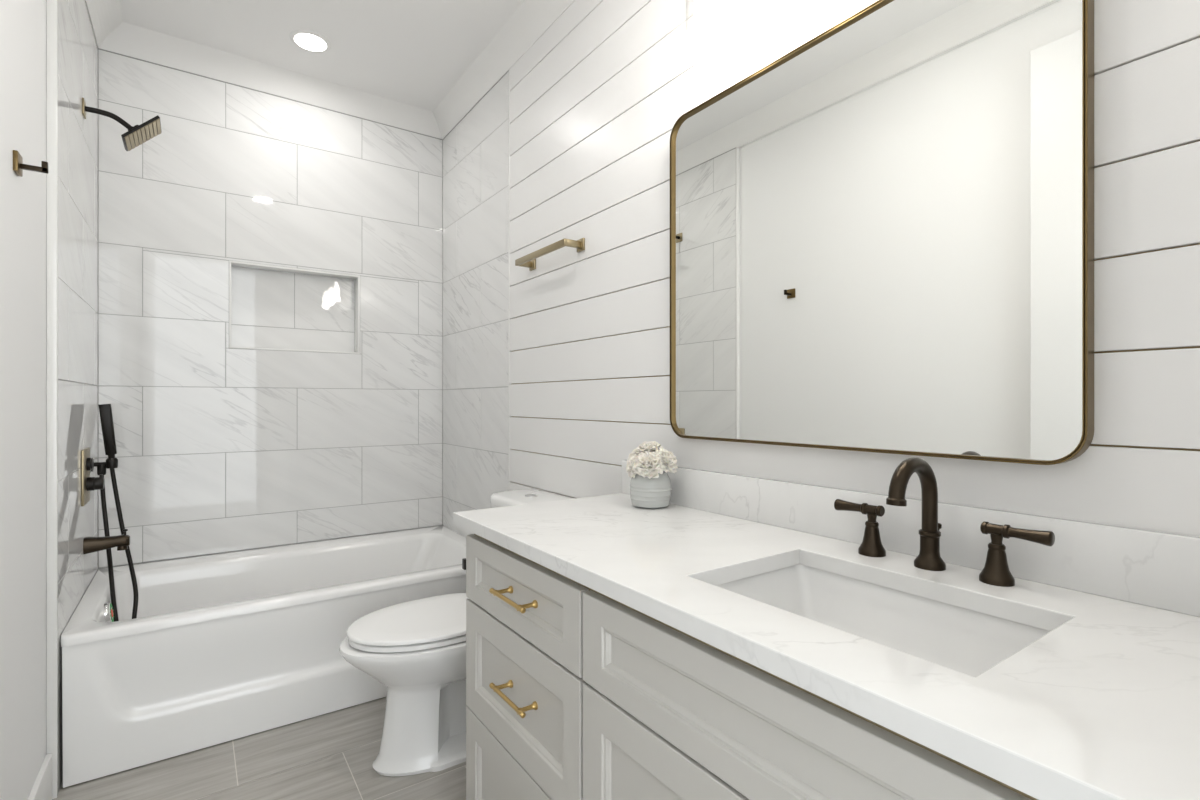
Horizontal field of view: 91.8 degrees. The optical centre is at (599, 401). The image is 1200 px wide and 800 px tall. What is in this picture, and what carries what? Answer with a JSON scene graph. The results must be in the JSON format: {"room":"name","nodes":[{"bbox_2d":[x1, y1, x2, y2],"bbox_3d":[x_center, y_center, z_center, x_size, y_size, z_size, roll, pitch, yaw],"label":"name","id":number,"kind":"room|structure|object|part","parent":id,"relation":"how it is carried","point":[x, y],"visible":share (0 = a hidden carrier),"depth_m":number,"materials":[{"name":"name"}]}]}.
{"room":"bathroom","nodes":[
{"label":"bathroom","id":0,"kind":"room"},
{"bbox_2d":[0,0,97,799],"bbox_3d":[-1.222,-0.205,1.049,0.144,2.740,3.480,0,0,-35],"label":"wall","id":1,"kind":"structure","parent":0,"point":[49,49],"depth_m":1.69,"materials":[{"name":"white paint"}]},
{"bbox_2d":[13,150,47,176],"bbox_3d":[-1.384,-0.573,1.415,0.058,0.048,0.048,0,0,-35],"label":"robe hook","id":2,"kind":"object","parent":1,"relation":"attached to","point":[18,166],"visible":1,"depth_m":1.41,"materials":[{"name":"brown metal"}]},
{"bbox_3d":[-1.404,-0.573,1.401,0.009,0.048,0.048,0,0,-35],"label":"wall plate","id":3,"kind":"part","parent":2,"relation":"part of","materials":[{"name":"brown metal"}]},
{"bbox_3d":[-1.381,-0.575,1.418,0.049,0.026,0.012,0,0,-35],"label":"hook arm","id":4,"kind":"part","parent":2,"relation":"part of","materials":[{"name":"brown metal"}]},
{"bbox_2d":[27,753,51,799],"bbox_3d":[-1.202,1.096,1.117,0.014,0.138,1.408,0,0,-35],"label":"baseboard","id":5,"kind":"structure","parent":1,"relation":"attached to","point":[42,787],"depth_m":1.62,"materials":[{"name":"white paint"}]},
{"bbox_3d":[-1.606,-0.158,1.703,0.024,2.645,0.012,0,0,-35],"label":"edge trim","id":6,"kind":"part","parent":1,"relation":"part of","materials":[{"name":"white tile"}]},
{"bbox_2d":[81,448,104,505],"bbox_3d":[-1.867,0.275,2.145,0.056,0.200,0.155,0,0,-35],"label":"shower valve","id":7,"kind":"object","parent":1,"relation":"attached to","point":[88,483],"visible":1,"depth_m":2.12,"materials":[{"name":"gold metal"}]},
{"bbox_3d":[-1.886,0.275,2.131,0.008,0.200,0.155,0,0,-35],"label":"valve plate","id":8,"kind":"part","parent":7,"relation":"part of","materials":[{"name":"gold metal"}]},
{"bbox_3d":[-1.878,0.232,2.140,0.016,0.048,0.048,0,0,-35],"label":"diverter knob","id":9,"kind":"part","parent":7,"relation":"part of","materials":[{"name":"brown metal"}]},
{"bbox_3d":[-1.865,0.301,2.149,0.048,0.058,0.050,0,0,-35],"label":"valve handle","id":10,"kind":"part","parent":7,"relation":"part of","materials":[{"name":"brown metal"}]},
{"bbox_2d":[85,0,123,47],"bbox_3d":[-1.132,-1.527,1.124,0.090,0.096,3.260,0,0,-35],"label":"trim","id":11,"kind":"structure","parent":1,"relation":"attached to","point":[105,16],"depth_m":2.31,"materials":[{"name":"white paint"}]},
{"bbox_2d":[83,529,129,553],"bbox_3d":[-1.838,0.522,2.168,0.130,0.076,0.060,0,0,-35],"label":"tub spout","id":12,"kind":"object","parent":1,"relation":"attached to","point":[90,544],"visible":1,"depth_m":2.15,"materials":[{"name":"brown metal"}]},
{"bbox_2d":[91,404,137,621],"bbox_3d":[-1.871,0.474,2.250,0.301,0.927,0.096,0,0,31],"label":"shower","id":13,"kind":"object","parent":1,"relation":"attached to","point":[105,410],"visible":0.74,"depth_m":2.29,"materials":[{"name":"brown metal"}]},
{"bbox_2d":[82,98,161,150],"bbox_3d":[-1.782,-1.025,2.171,0.225,0.130,0.148,0,0,-35],"label":"shower head","id":14,"kind":"object","parent":1,"relation":"attached to","point":[137,135],"visible":1,"depth_m":2.17},
{"bbox_3d":[-1.808,-1.038,2.152,0.153,0.069,0.025,0,0,-35],"label":"shower arm","id":15,"kind":"part","parent":14,"relation":"part of","materials":[{"name":"brown metal"}]},
{"bbox_2d":[52,696,465,799],"bbox_3d":[-0.180,1.195,0.955,1.800,0.060,4.830,0,0,-35],"label":"floor","id":16,"kind":"structure","parent":0,"point":[328,756],"depth_m":1.81,"materials":[{"name":"grey tile"}]},
{"bbox_2d":[61,526,465,787],"bbox_3d":[-1.248,0.932,2.504,1.479,0.458,0.864,0,0,-35],"label":"bathtub","id":17,"kind":"object","parent":16,"relation":"on","point":[223,647],"visible":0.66,"depth_m":2.06,"materials":[{"name":"white ceramic"}]},
{"bbox_2d":[339,490,572,775],"bbox_3d":[-0.471,0.758,1.995,0.785,0.813,0.448,0,0,-35],"label":"toilet","id":18,"kind":"object","parent":16,"relation":"on","point":[416,649],"visible":0.56,"depth_m":1.83,"materials":[{"name":"white porcelain"},{"name":"plastic"}]},
{"bbox_3d":[-0.571,0.741,1.925,0.488,0.017,0.368,0,0,-35],"label":"seat","id":19,"kind":"part","parent":18,"relation":"part of","materials":[{"name":"white plastic"}]},
{"bbox_3d":[-0.571,0.720,1.925,0.498,0.019,0.374,0,0,-35],"label":"seat lid","id":20,"kind":"part","parent":18,"relation":"part of","materials":[{"name":"white plastic"}]},
{"bbox_3d":[-0.242,0.377,2.156,0.225,0.038,0.448,0,0,-35],"label":"tank lid","id":21,"kind":"part","parent":18,"relation":"part of","materials":[{"name":"white ceramic"}]},
{"bbox_2d":[466,533,1037,799],"bbox_3d":[0.276,0.746,1.082,0.590,0.838,1.447,0,0,-35],"label":"vanity cabinet","id":22,"kind":"object","parent":16,"relation":"on","point":[574,691],"visible":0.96,"depth_m":0.95,"materials":[{"name":"grey paint"}]},
{"bbox_2d":[462,558,465,569],"bbox_3d":[-0.292,0.446,1.612,0.161,0.045,0.072,0,0,-35],"label":"toilet paper holder","id":23,"kind":"object","parent":22,"relation":"attached to","point":[463,559],"visible":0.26,"depth_m":1.59,"materials":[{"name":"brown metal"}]},
{"bbox_3d":[-0.186,0.940,1.304,0.020,0.280,0.548,0,0,-35],"label":"drawer","id":24,"kind":"part","parent":22,"relation":"part of","materials":[{"name":"grey paint"}]},
{"bbox_3d":[-0.189,0.648,1.272,0.046,0.017,0.160,0,0,-35],"label":"drawer pull","id":25,"kind":"part","parent":22,"relation":"part of","materials":[{"name":"gold metal"}]},
{"bbox_3d":[-0.189,0.432,1.272,0.046,0.017,0.160,0,0,-35],"label":"drawer pull","id":26,"kind":"part","parent":22,"relation":"part of","materials":[{"name":"gold metal"}]},
{"bbox_3d":[-0.186,0.657,1.304,0.020,0.277,0.548,0,0,-35],"label":"drawer","id":27,"kind":"part","parent":22,"relation":"part of","materials":[{"name":"grey paint"}]},
{"bbox_3d":[-0.186,0.432,1.304,0.020,0.161,0.548,0,0,-35],"label":"drawer","id":28,"kind":"part","parent":22,"relation":"part of","materials":[{"name":"grey paint"}]},
{"bbox_3d":[0.091,0.799,0.907,0.020,0.561,0.404,0,0,-35],"label":"cabinet door","id":29,"kind":"part","parent":22,"relation":"part of","materials":[{"name":"grey paint"}]},
{"bbox_2d":[453,460,1199,799],"bbox_3d":[0.284,0.259,1.094,0.584,0.137,1.527,0,0,-35],"label":"countertop","id":30,"kind":"structure","parent":22,"relation":"on","point":[1105,704],"depth_m":0.82,"materials":[{"name":"white stone"}]},
{"bbox_2d":[630,471,671,508],"bbox_3d":[0.143,0.247,1.641,0.119,0.098,0.119,0,0,-35],"label":"vase","id":31,"kind":"object","parent":30,"relation":"on","point":[653,493],"visible":0.84,"depth_m":1.59,"materials":[{"name":"grey ceramic"}]},
{"bbox_2d":[626,454,637,477],"bbox_3d":[0.103,0.216,1.627,0.067,0.138,0.060,0,0,21],"label":"flower","id":32,"kind":"object","parent":31,"relation":"in","point":[631,461],"visible":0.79,"depth_m":1.62,"materials":[{"name":"white plant"}]},
{"bbox_2d":[627,449,639,460],"bbox_3d":[0.112,0.208,1.676,0.070,0.155,0.082,0,0,2],"label":"flower","id":33,"kind":"object","parent":31,"relation":"in","point":[633,452],"visible":0.15,"depth_m":1.66,"materials":[{"name":"white plant"}]},
{"bbox_2d":[635,441,662,466],"bbox_3d":[0.141,0.199,1.646,0.087,0.173,0.087,0,0,-35],"label":"flower","id":34,"kind":"object","parent":31,"relation":"in","point":[650,446],"visible":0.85,"depth_m":1.63,"materials":[{"name":"white plant"}]},
{"bbox_2d":[633,451,665,478],"bbox_3d":[0.135,0.211,1.599,0.079,0.148,0.083,0,0,-35],"label":"flower","id":35,"kind":"object","parent":31,"relation":"in","point":[642,467],"visible":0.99,"depth_m":1.58,"materials":[{"name":"white plant"}]},
{"bbox_2d":[653,448,677,472],"bbox_3d":[0.181,0.208,1.612,0.073,0.156,0.069,0,0,-6],"label":"flower","id":36,"kind":"object","parent":31,"relation":"in","point":[670,460],"visible":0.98,"depth_m":1.60,"materials":[{"name":"white plant"}]},
{"bbox_2d":[715,564,1049,676],"bbox_3d":[0.402,0.393,0.897,0.360,0.131,0.497,0,0,-35],"label":"sink","id":37,"kind":"object","parent":30,"relation":"in","point":[969,642],"visible":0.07,"depth_m":1.00,"materials":[{"name":"white porcelain"}]},
{"bbox_2d":[834,457,1054,586],"bbox_3d":[0.550,0.197,1.014,0.162,0.200,0.366,0,0,-35],"label":"faucet","id":38,"kind":"object","parent":30,"relation":"on","point":[996,572],"visible":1,"depth_m":1.02,"materials":[{"name":"brown metal"}]},
{"bbox_3d":[0.513,0.212,1.151,0.023,0.023,0.097,0,0,-35],"label":"lever","id":39,"kind":"part","parent":38,"relation":"part of","materials":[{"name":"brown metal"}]},
{"bbox_3d":[0.528,0.257,1.129,0.049,0.080,0.049,0,0,-35],"label":"handle","id":40,"kind":"part","parent":38,"relation":"part of","materials":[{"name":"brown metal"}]},
{"bbox_3d":[0.548,0.197,1.010,0.154,0.200,0.050,0,0,-35],"label":"spout","id":41,"kind":"part","parent":38,"relation":"part of","materials":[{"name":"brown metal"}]},
{"bbox_3d":[0.651,0.257,0.953,0.049,0.080,0.049,0,0,-35],"label":"handle","id":42,"kind":"part","parent":38,"relation":"part of","materials":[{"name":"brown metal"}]},
{"bbox_3d":[0.667,0.212,0.931,0.023,0.023,0.097,0,0,-35],"label":"lever","id":43,"kind":"part","parent":38,"relation":"part of","materials":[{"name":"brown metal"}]},
{"bbox_2d":[92,28,442,569],"bbox_3d":[-1.546,-0.205,2.908,1.800,2.740,0.142,0,0,-35],"label":"wall","id":44,"kind":"structure","parent":0,"point":[270,266],"depth_m":2.79,"materials":[{"name":"white tile"}]},
{"bbox_2d":[99,22,441,138],"bbox_3d":[-1.470,-1.527,2.822,1.482,0.096,0.090,0,0,-35],"label":"trim","id":45,"kind":"structure","parent":44,"relation":"attached to","point":[127,39],"depth_m":2.74,"materials":[{"name":"white paint"}]},
{"bbox_2d":[85,0,523,110],"bbox_3d":[-0.203,-1.605,0.987,1.800,0.060,4.850,0,0,-35],"label":"ceiling","id":46,"kind":"structure","parent":0,"point":[411,52],"depth_m":2.49,"materials":[{"name":"white paint"}]},
{"bbox_2d":[290,29,330,52],"bbox_3d":[-1.267,-1.573,2.543,0.164,0.007,0.164,0,0,-35],"label":"recessed light","id":47,"kind":"object","parent":46,"relation":"in","point":[311,41],"visible":1,"depth_m":2.54,"materials":[{"name":"white paint"}]},
{"bbox_2d":[294,34,326,50],"bbox_3d":[-1.267,-1.573,2.543,0.128,0.002,0.128,0,0,-35],"label":"diffuser","id":48,"kind":"object","parent":47,"relation":"attached to","point":[308,42],"depth_m":2.54,"materials":[{"name":"white plastic"}]},
{"bbox_2d":[443,0,1199,536],"bbox_3d":[0.100,-0.205,1.974,0.121,2.740,3.480,0,0,-35],"label":"wall","id":49,"kind":"structure","parent":0,"point":[555,372],"depth_m":1.78,"materials":[{"name":"white paint"}]},
{"bbox_2d":[432,0,574,138],"bbox_3d":[0.008,-1.527,1.922,0.090,0.096,3.260,0,0,-35],"label":"trim","id":50,"kind":"structure","parent":49,"relation":"attached to","point":[531,19],"depth_m":2.58,"materials":[{"name":"white paint"}]},
{"bbox_3d":[-0.403,-0.158,2.596,0.010,2.645,0.012,0,0,-35],"label":"tile edge trim","id":51,"kind":"part","parent":49,"relation":"part of","materials":[{"name":"white"}]},
{"bbox_2d":[515,238,584,270],"bbox_3d":[-0.203,-0.565,2.235,0.078,0.044,0.409,0,0,-35],"label":"towel bar","id":52,"kind":"object","parent":49,"relation":"attached to","point":[529,261],"visible":1,"depth_m":2.16,"materials":[{"name":"gold metal"}]},
{"bbox_3d":[-0.279,-0.565,2.404,0.008,0.044,0.044,0,0,-35],"label":"wall plate","id":53,"kind":"part","parent":52,"relation":"part of","materials":[{"name":"gold metal"}]},
{"bbox_3d":[-0.070,-0.565,2.105,0.008,0.044,0.044,0,0,-35],"label":"wall plate","id":54,"kind":"part","parent":52,"relation":"part of","materials":[{"name":"gold metal"}]},
{"bbox_2d":[685,0,724,44],"bbox_3d":[0.430,-1.050,1.252,0.167,0.300,0.660,0,0,-35],"label":"vanity light","id":55,"kind":"object","parent":49,"relation":"attached to","point":[704,10],"visible":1,"depth_m":1.42,"materials":[{"name":"white metal"}]},
{"bbox_2d":[670,0,1093,464],"bbox_3d":[0.486,-0.349,1.289,0.032,0.905,0.953,0,0,-35],"label":"wall mirror","id":56,"kind":"object","parent":49,"relation":"attached to","point":[882,232],"visible":1,"depth_m":1.13,"materials":[{"name":"brown mirror"}]},
{"bbox_2d":[622,460,1199,616],"bbox_3d":[0.515,0.243,1.256,0.020,0.107,1.527,0,0,-35],"label":"backsplash","id":57,"kind":"structure","parent":49,"relation":"attached to","point":[1161,570],"depth_m":1.01,"materials":[{"name":"white stone"}]}
]}

